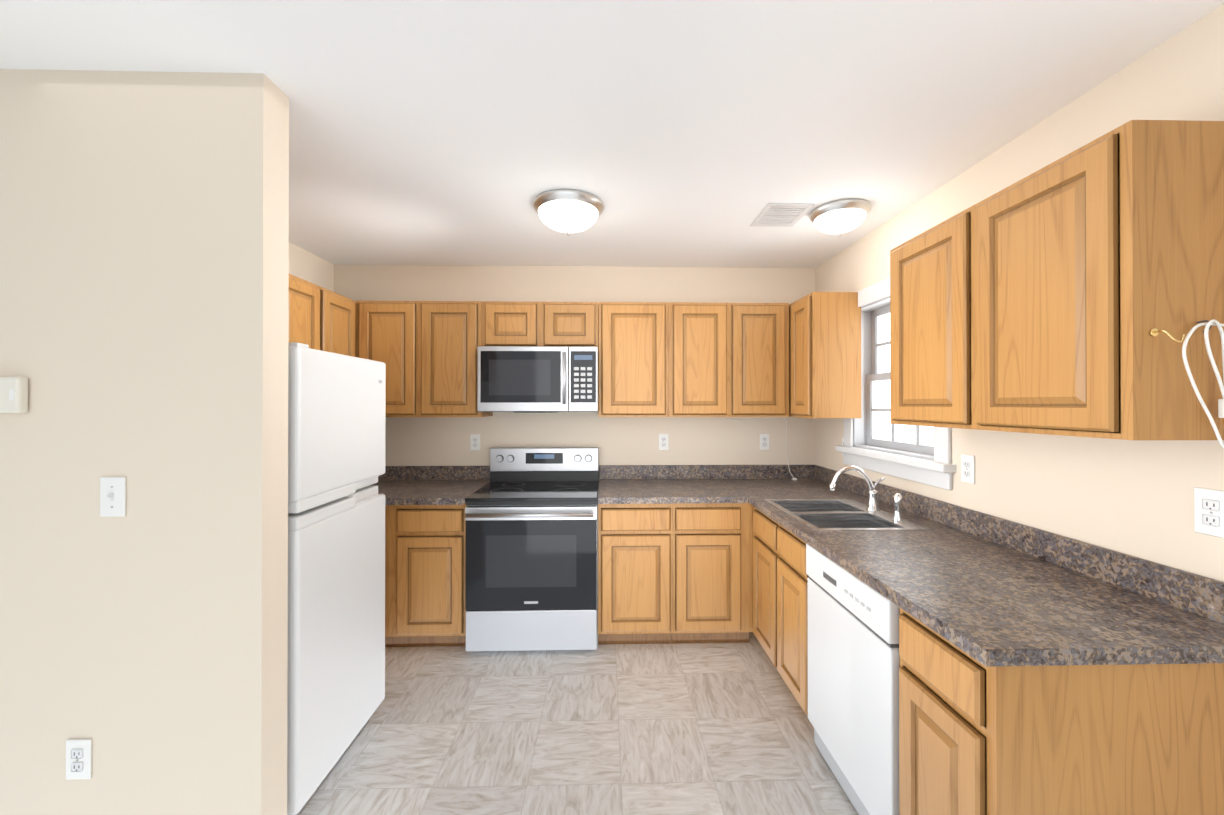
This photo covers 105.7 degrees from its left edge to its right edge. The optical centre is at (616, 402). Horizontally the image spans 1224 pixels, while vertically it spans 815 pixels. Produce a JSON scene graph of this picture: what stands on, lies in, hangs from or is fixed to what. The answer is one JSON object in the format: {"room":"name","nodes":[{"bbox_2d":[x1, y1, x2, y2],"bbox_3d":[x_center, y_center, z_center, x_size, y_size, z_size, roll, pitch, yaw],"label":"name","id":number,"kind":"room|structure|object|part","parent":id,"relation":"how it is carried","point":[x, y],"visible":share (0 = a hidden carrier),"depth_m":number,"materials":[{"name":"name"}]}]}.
{"room":"kitchen","nodes":[
{"label":"kitchen","id":0,"kind":"room"},
{"bbox_2d":[0,69,288,814],"bbox_3d":[-2.623,0.234,1.419,3.103,2.460,0.114,0,0,-1],"label":"wall","id":1,"kind":"structure","parent":0,"point":[144,270],"depth_m":1.39,"materials":[{"name":"beige paint"}]},
{"bbox_2d":[0,377,27,412],"bbox_3d":[-1.834,-0.022,1.366,0.168,0.106,0.030,0,0,-1],"label":"thermostat","id":2,"kind":"object","parent":1,"relation":"attached to","point":[13,394],"visible":1,"depth_m":1.35,"materials":[{"name":"beige plastic"}]},
{"bbox_2d":[66,739,91,779],"bbox_3d":[-1.601,1.062,1.379,0.072,0.118,0.009,0,0,-1],"label":"outlet","id":3,"kind":"object","parent":1,"relation":"attached to","point":[78,758],"visible":1,"depth_m":1.38,"materials":[{"name":"white plastic"}]},
{"bbox_2d":[100,477,125,516],"bbox_3d":[-1.505,0.282,1.380,0.072,0.118,0.017,0,0,-1],"label":"switch","id":4,"kind":"object","parent":1,"relation":"attached to","point":[112,496],"visible":1,"depth_m":1.38,"materials":[{"name":"white plastic"}]},
{"bbox_2d":[289,242,333,291],"bbox_3d":[-2.084,0.238,2.407,0.150,2.460,1.835,0,0,-1],"label":"wall","id":5,"kind":"structure","parent":0,"point":[304,264],"depth_m":3.07,"materials":[{"name":"beige paint"}]},
{"bbox_2d":[288,274,354,356],"bbox_3d":[-1.849,-0.284,2.649,0.327,0.762,0.753,0,0,-1],"label":"upper cabinet","id":6,"kind":"object","parent":5,"relation":"attached to","point":[321,318],"visible":0.33,"depth_m":2.67,"materials":[{"name":"brown wood"}]},
{"bbox_2d":[334,265,815,465],"bbox_3d":[-1.281,0.242,3.420,5.885,2.460,0.150,0,0,-1],"label":"wall","id":7,"kind":"structure","parent":0,"point":[427,441],"depth_m":3.37,"materials":[{"name":"beige paint"}]},
{"bbox_2d":[355,301,492,416],"bbox_3d":[-1.302,-0.282,3.182,0.821,0.762,0.324,0,0,-1],"label":"upper cabinet","id":8,"kind":"object","parent":7,"relation":"attached to","point":[425,352],"visible":0.88,"depth_m":3.02,"materials":[{"name":"brown wood"}]},
{"bbox_2d":[470,434,479,450],"bbox_3d":[-1.021,0.289,3.346,0.072,0.118,0.009,0,0,-1],"label":"electrical outlet","id":9,"kind":"object","parent":7,"relation":"attached to","point":[474,442],"visible":1,"depth_m":3.34,"materials":[{"name":"white plastic"}]},
{"bbox_2d":[482,301,598,350],"bbox_3d":[-0.508,-0.511,3.203,0.762,0.305,0.324,0,0,-1],"label":"upper cabinet","id":10,"kind":"object","parent":7,"relation":"attached to","point":[566,324],"visible":0.94,"depth_m":3.04,"materials":[{"name":"brown wood"}]},
{"bbox_2d":[477,346,598,412],"bbox_3d":[-0.506,-0.143,3.124,0.762,0.420,0.474,0,0,-1],"label":"over-the-range microwave","id":11,"kind":"object","parent":10,"relation":"attached to","point":[535,379],"visible":1,"depth_m":2.94,"materials":[{"name":"grey metal"}]},
{"bbox_2d":[599,302,668,416],"bbox_3d":[0.108,-0.282,3.217,0.464,0.762,0.324,0,0,-1],"label":"upper cabinet","id":12,"kind":"object","parent":7,"relation":"attached to","point":[633,359],"visible":1,"depth_m":3.06,"materials":[{"name":"brown wood"}]},
{"bbox_2d":[659,434,668,449],"bbox_3d":[0.342,0.290,3.380,0.072,0.118,0.009,0,0,-1],"label":"electrical outlet","id":13,"kind":"object","parent":7,"relation":"attached to","point":[663,441],"visible":1,"depth_m":3.38,"materials":[{"name":"white plastic"}]},
{"bbox_2d":[669,302,788,416],"bbox_3d":[0.745,-0.282,3.232,0.806,0.762,0.324,0,0,-1],"label":"upper cabinet","id":14,"kind":"object","parent":7,"relation":"attached to","point":[728,359],"visible":0.96,"depth_m":3.08,"materials":[{"name":"brown wood"}]},
{"bbox_2d":[721,417,796,479],"bbox_3d":[1.022,0.331,3.349,0.525,0.452,0.098,0,0,-1],"label":"cord","id":15,"kind":"object","parent":7,"relation":"attached to","point":[786,436],"visible":0.92,"depth_m":3.39,"materials":[{"name":"white plastic"}]},
{"bbox_2d":[760,434,768,449],"bbox_3d":[1.083,0.290,3.398,0.072,0.118,0.009,0,0,-1],"label":"electrical outlet","id":16,"kind":"object","parent":7,"relation":"attached to","point":[764,441],"visible":1,"depth_m":3.40,"materials":[{"name":"white plastic"}]},
{"bbox_2d":[300,632,858,814],"bbox_3d":[-1.225,1.488,1.145,5.885,0.050,4.790,0,0,-1],"label":"floor","id":17,"kind":"structure","parent":0,"point":[676,729],"depth_m":2.02,"materials":[{"name":"tile"}]},
{"bbox_2d":[287,343,385,814],"bbox_3d":[-1.473,0.633,1.834,0.823,1.664,0.618,0,0,-1],"label":"refrigerator","id":18,"kind":"object","parent":17,"relation":"on","point":[336,559],"visible":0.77,"depth_m":1.73,"materials":[{"name":"white metal"}]},
{"bbox_2d":[385,505,392,646],"bbox_3d":[-1.686,1.033,3.015,0.671,0.875,0.629,0,0,-1],"label":"base cabinet","id":19,"kind":"object","parent":17,"relation":"on","point":[388,641],"visible":0.07,"depth_m":2.71,"materials":[{"name":"brown wood"}]},
{"bbox_2d":[372,466,423,505],"bbox_3d":[-1.670,0.525,2.760,0.690,0.135,1.141,0,0,-1],"label":"countertop","id":20,"kind":"structure","parent":19,"relation":"on","point":[390,471],"depth_m":3.31,"materials":[{"name":"laminate"}]},
{"bbox_2d":[387,504,466,646],"bbox_3d":[-1.118,1.033,3.019,0.461,0.875,0.648,0,0,-1],"label":"base cabinet","id":21,"kind":"object","parent":17,"relation":"on","point":[426,546],"visible":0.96,"depth_m":2.70,"materials":[{"name":"brown wood"}]},
{"bbox_2d":[388,466,489,504],"bbox_3d":[-1.110,0.526,3.012,0.442,0.135,0.666,0,0,-1],"label":"countertop","id":22,"kind":"structure","parent":21,"relation":"on","point":[430,485],"depth_m":3.14,"materials":[{"name":"laminate"}]},
{"bbox_2d":[465,447,598,650],"bbox_3d":[-0.502,0.896,2.975,0.764,1.148,0.712,0,0,-1],"label":"range","id":23,"kind":"object","parent":17,"relation":"on","point":[531,558],"visible":1,"depth_m":2.69,"materials":[{"name":"silver metal"}]},
{"bbox_2d":[598,504,672,644],"bbox_3d":[0.102,1.033,3.049,0.444,0.875,0.648,0,0,-1],"label":"base cabinet","id":24,"kind":"object","parent":17,"relation":"on","point":[635,573],"visible":0.96,"depth_m":2.73,"materials":[{"name":"brown wood"}]},
{"bbox_2d":[671,503,752,643],"bbox_3d":[0.565,1.033,3.061,0.477,0.875,0.648,0,0,-1],"label":"base cabinet","id":25,"kind":"object","parent":17,"relation":"on","point":[712,572],"visible":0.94,"depth_m":2.74,"materials":[{"name":"brown wood"}]},
{"bbox_2d":[598,465,743,503],"bbox_3d":[0.310,0.526,3.038,0.858,0.135,0.684,0,0,-1],"label":"countertop","id":26,"kind":"structure","parent":25,"relation":"on","point":[618,484],"depth_m":3.14,"materials":[{"name":"laminate"}]},
{"bbox_2d":[753,506,772,662],"bbox_3d":[1.140,1.031,2.540,0.684,0.876,0.368,0,0,-1],"label":"base cabinet","id":27,"kind":"object","parent":17,"relation":"on","point":[762,524],"depth_m":2.53,"materials":[{"name":"brown wood"}]},
{"bbox_2d":[773,520,808,715],"bbox_3d":[1.149,1.029,2.172,0.684,0.876,0.370,0,0,-1],"label":"base cabinet","id":28,"kind":"object","parent":17,"relation":"on","point":[780,613],"depth_m":2.16,"materials":[{"name":"brown wood"}]},
{"bbox_2d":[724,465,1223,666],"bbox_3d":[1.125,0.521,2.218,0.729,0.399,2.364,0,0,-1],"label":"countertop","id":29,"kind":"structure","parent":28,"relation":"on","point":[986,590],"depth_m":1.41,"materials":[{"name":"laminate"}]},
{"bbox_2d":[829,465,902,521],"bbox_3d":[1.205,0.434,2.254,0.252,0.229,0.252,0,0,-1],"label":"faucet","id":30,"kind":"object","parent":29,"relation":"on","point":[872,511],"depth_m":2.31,"materials":[{"name":"silver metal"}]},
{"bbox_2d":[806,543,899,814],"bbox_3d":[1.127,1.031,1.689,0.636,0.868,0.580,0,0,-1],"label":"dishwasher","id":31,"kind":"object","parent":17,"relation":"on","point":[853,668],"visible":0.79,"depth_m":1.60,"materials":[{"name":"white plastic"}]},
{"bbox_2d":[899,608,1223,814],"bbox_3d":[1.173,1.025,1.223,0.683,0.875,0.343,0,0,-1],"label":"base cabinet","id":32,"kind":"object","parent":17,"relation":"on","point":[976,737],"visible":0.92,"depth_m":1.05,"materials":[{"name":"brown wood"}]},
{"bbox_2d":[0,0,1223,267],"bbox_3d":[-1.225,-1.022,1.156,5.885,0.050,4.790,0,0,-1],"label":"ceiling","id":33,"kind":"structure","parent":0,"point":[666,132],"depth_m":1.52,"materials":[{"name":"white paint"}]},
{"bbox_2d":[532,189,603,235],"bbox_3d":[-0.243,-0.914,2.331,0.357,0.157,0.357,0,0,-1],"label":"ceiling light","id":34,"kind":"object","parent":33,"relation":"attached to","point":[568,212],"visible":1,"depth_m":2.23,"materials":[{"name":"white glass"}]},
{"bbox_2d":[750,203,814,226],"bbox_3d":[0.869,-0.987,2.455,0.235,0.008,0.285,0,0,-1],"label":"ceiling vent","id":35,"kind":"object","parent":33,"relation":"in","point":[780,214],"visible":1,"depth_m":2.43,"materials":[{"name":"white metal"}]},
{"bbox_2d":[809,198,871,237],"bbox_3d":[1.153,-0.922,2.399,0.290,0.140,0.290,0,0,-1],"label":"light","id":36,"kind":"object","parent":33,"relation":"attached to","point":[839,217],"visible":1,"depth_m":2.32,"materials":[{"name":"white glass"}]},
{"bbox_2d":[815,4,1223,581],"bbox_3d":[1.579,0.236,1.920,0.160,2.460,3.290,0,0,-1],"label":"wall","id":37,"kind":"structure","parent":0,"point":[1135,498],"depth_m":1.49,"materials":[{"name":"beige paint"}]},
{"bbox_2d":[789,292,860,417],"bbox_3d":[1.312,-0.282,3.102,0.313,0.762,0.613,0,0,-1],"label":"upper cabinet","id":38,"kind":"object","parent":37,"relation":"attached to","point":[824,354],"visible":0.96,"depth_m":2.80,"materials":[{"name":"brown wood"}]},
{"bbox_2d":[836,277,956,489],"bbox_3d":[1.535,-0.139,2.525,0.220,1.065,0.960,0,0,-1],"label":"window","id":39,"kind":"structure","parent":37,"relation":"in","point":[937,469],"depth_m":2.70,"materials":[{"name":"grey"}]},
{"bbox_3d":[1.591,-0.152,2.527,0.062,0.830,0.710,0,0,-1],"label":"window sash","id":40,"kind":"part","parent":39,"relation":"part of","materials":[{"name":"white plastic"}]},
{"bbox_2d":[961,454,974,483],"bbox_3d":[1.493,0.284,1.974,0.009,0.118,0.072,0,0,-1],"label":"electrical outlet","id":41,"kind":"object","parent":37,"relation":"attached to","point":[967,468],"visible":1,"depth_m":1.97,"materials":[{"name":"white plastic"}]},
{"bbox_2d":[890,120,1223,439],"bbox_3d":[1.350,-0.289,1.572,0.312,0.762,0.936,0,0,-1],"label":"upper cabinet","id":42,"kind":"object","parent":37,"relation":"attached to","point":[1046,299],"visible":1,"depth_m":1.21,"materials":[{"name":"brown wood"}]},
{"bbox_2d":[1149,329,1184,342],"bbox_3d":[1.290,-0.156,1.086,0.051,0.036,0.033,0,0,-1],"label":"brass hook","id":43,"kind":"object","parent":42,"relation":"attached to","point":[1153,332],"visible":1,"depth_m":1.08,"materials":[{"name":"gold metal"}]},
{"bbox_2d":[1196,320,1210,332],"bbox_3d":[1.381,-0.178,1.091,0.004,0.029,0.026,0,0,-1],"label":"hook","id":44,"kind":"object","parent":42,"relation":"attached to","point":[1207,321],"visible":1,"depth_m":1.09,"materials":[{"name":"grey metal"}]},
{"bbox_2d":[1182,319,1223,447],"bbox_3d":[1.420,-0.041,1.082,0.187,0.303,0.019,0,0,-1],"label":"hanging cord","id":45,"kind":"object","parent":44,"relation":"hanging from","point":[1217,374],"visible":1,"depth_m":1.08,"materials":[{"name":"white plastic"}]},
{"bbox_2d":[1194,487,1223,537],"bbox_3d":[1.513,0.281,1.179,0.009,0.118,0.072,0,0,-1],"label":"electrical outlet","id":46,"kind":"object","parent":37,"relation":"attached to","point":[1208,511],"visible":1,"depth_m":1.18,"materials":[{"name":"white plastic"}]}
]}

